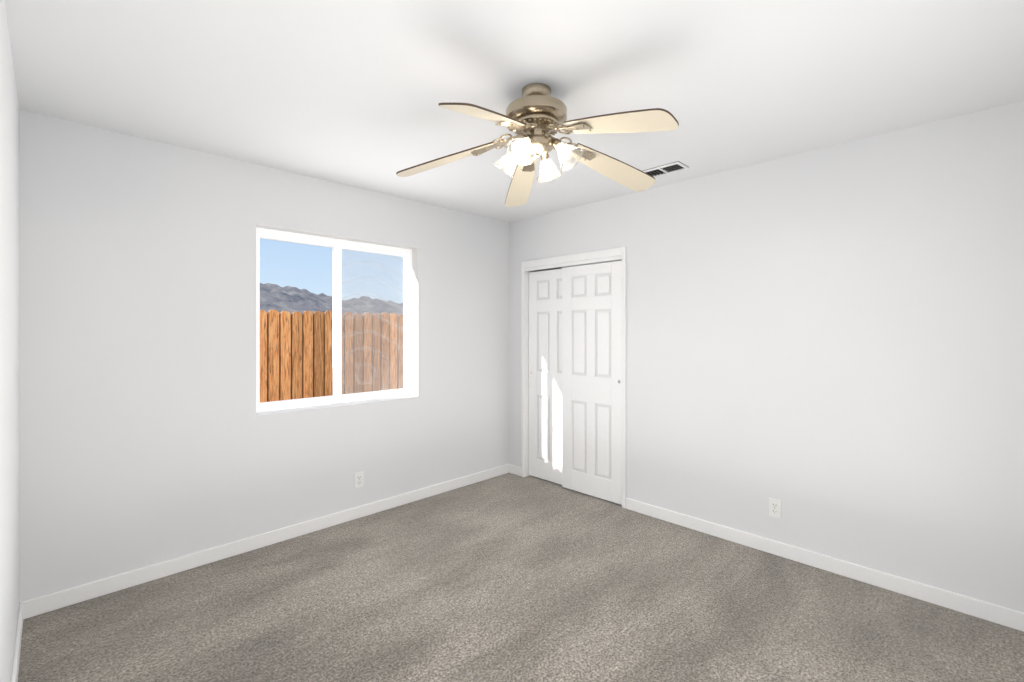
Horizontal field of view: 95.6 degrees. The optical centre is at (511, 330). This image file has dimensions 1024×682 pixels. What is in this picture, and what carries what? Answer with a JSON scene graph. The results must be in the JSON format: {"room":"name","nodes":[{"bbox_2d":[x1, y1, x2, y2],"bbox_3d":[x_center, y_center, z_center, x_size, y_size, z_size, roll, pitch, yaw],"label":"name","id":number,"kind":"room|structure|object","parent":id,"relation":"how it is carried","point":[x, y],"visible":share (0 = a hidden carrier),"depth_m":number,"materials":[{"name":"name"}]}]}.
{"room":"empty bedroom","nodes":[
{"label":"empty bedroom","id":0,"kind":"room"},
{"bbox_2d":[0,0,19,681],"bbox_3d":[-1.038,0.160,0.782,0.160,2.440,3.890,0,0,-45],"label":"wall","id":1,"kind":"structure","parent":0,"point":[9,356],"depth_m":1.67,"materials":[{"name":"paint"}]},
{"bbox_2d":[11,600,30,681],"bbox_3d":[-1.031,1.337,0.901,0.017,0.085,3.730,0,0,-45],"label":"baseboard","id":2,"kind":"structure","parent":1,"relation":"attached to","point":[24,612],"depth_m":2.00,"materials":[{"name":"white wood"}]},
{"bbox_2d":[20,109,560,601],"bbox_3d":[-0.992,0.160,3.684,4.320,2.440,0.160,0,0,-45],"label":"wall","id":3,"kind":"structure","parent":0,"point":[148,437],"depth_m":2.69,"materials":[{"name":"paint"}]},
{"bbox_2d":[30,464,514,616],"bbox_3d":[-1.173,1.337,3.378,3.250,0.085,0.017,0,0,-45],"label":"baseboard","id":4,"kind":"structure","parent":3,"relation":"attached to","point":[70,596],"depth_m":2.84,"materials":[{"name":"white wood"}]},
{"bbox_2d":[256,224,417,415],"bbox_3d":[-1.250,-0.070,3.427,1.210,1.220,0.156,0,0,-45],"label":"window","id":5,"kind":"structure","parent":3,"relation":"in","point":[337,397],"depth_m":3.54,"materials":[{"name":"white plastic"}]},
{"bbox_2d":[355,471,363,488],"bbox_3d":[-1.128,1.100,3.429,0.070,0.115,0.010,0,0,-45],"label":"electrical outlet","id":6,"kind":"object","parent":3,"relation":"attached to","point":[359,479],"visible":1,"depth_m":3.43,"materials":[{"name":"white plastic"}]},
{"bbox_2d":[5,0,1023,221],"bbox_3d":[0.380,-1.090,2.306,4.320,0.060,4.050,0,0,-45],"label":"ceiling","id":7,"kind":"structure","parent":0,"point":[354,93],"depth_m":1.93,"materials":[{"name":"paint"}]},
{"bbox_2d":[396,83,678,206],"bbox_3d":[0.138,-0.876,2.010,1.246,0.369,1.198,0,0,-45],"label":"ceiling fan","id":8,"kind":"object","parent":7,"relation":"hanging from","point":[534,118],"visible":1,"depth_m":1.99,"materials":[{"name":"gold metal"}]},
{"bbox_2d":[643,161,688,176],"bbox_3d":[0.994,-1.054,3.043,0.150,0.012,0.275,0,0,-45],"label":"ceiling vent","id":9,"kind":"object","parent":7,"relation":"in","point":[673,167],"visible":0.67,"depth_m":3.02,"materials":[{"name":"white metal"}]},
{"bbox_2d":[18,473,1023,681],"bbox_3d":[0.437,1.410,2.249,4.320,0.060,3.890,0,0,-45],"label":"floor","id":10,"kind":"structure","parent":0,"point":[508,577],"depth_m":2.25,"materials":[{"name":"grey carpet"}]},
{"bbox_2d":[509,101,1023,612],"bbox_3d":[1.387,0.160,3.194,0.120,2.440,3.890,0,0,-45],"label":"wall","id":11,"kind":"structure","parent":0,"point":[825,347],"depth_m":2.62,"materials":[{"name":"paint"}]},
{"bbox_2d":[529,268,561,484],"bbox_3d":[0.384,0.406,4.205,0.039,1.924,0.610,0,0,-45],"label":"closet door","id":12,"kind":"structure","parent":11,"relation":"in","point":[545,374],"depth_m":4.26,"materials":[{"name":"white wood"}]},
{"bbox_2d":[521,247,625,508],"bbox_3d":[0.531,0.362,4.042,0.137,2.035,1.121,0,0,-45],"label":"trim","id":13,"kind":"structure","parent":11,"relation":"attached to","point":[612,254],"depth_m":4.18,"materials":[{"name":"white wood"}]},
{"bbox_2d":[562,260,621,504],"bbox_3d":[0.666,0.406,3.867,0.039,1.924,0.610,0,0,-45],"label":"closet door","id":14,"kind":"structure","parent":11,"relation":"in","point":[591,379],"depth_m":3.84,"materials":[{"name":"white wood"}]},
{"bbox_2d":[769,498,780,518],"bbox_3d":[1.623,1.095,2.865,0.010,0.115,0.070,0,0,-45],"label":"electrical outlet","id":15,"kind":"object","parent":11,"relation":"attached to","point":[775,508],"visible":1,"depth_m":2.86,"materials":[{"name":"white plastic"}]},
{"bbox_2d":[626,498,1023,631],"bbox_3d":[1.730,1.337,2.751,0.017,0.085,2.397,0,0,-45],"label":"baseboard","id":16,"kind":"structure","parent":11,"relation":"attached to","point":[1001,615],"depth_m":2.59,"materials":[{"name":"white wood"}]},
{"label":"outside","id":17,"kind":"structure","parent":0,"visible":0},
{"bbox_3d":[-24.652,1.730,78.894,190.000,0.100,139.840,0,0,-45],"label":"ground","id":18,"kind":"structure","parent":17,"visible":0},
{"bbox_2d":[260,310,403,402],"bbox_3d":[-0.852,0.724,5.358,18.089,1.912,1.956,0,0,-45],"label":"fence","id":19,"kind":"object","parent":18,"relation":"on","point":[313,375],"depth_m":5.17,"materials":[{"name":"brown wood"}]},
{"bbox_2d":[260,283,403,315],"bbox_3d":[-12.075,-2.918,66.255,170.000,9.197,19.500,0,0,-45],"label":"mountains","id":20,"kind":"structure","parent":18,"relation":"on","point":[295,300],"depth_m":59.53,"materials":[{"name":"grey stone"}]}
]}

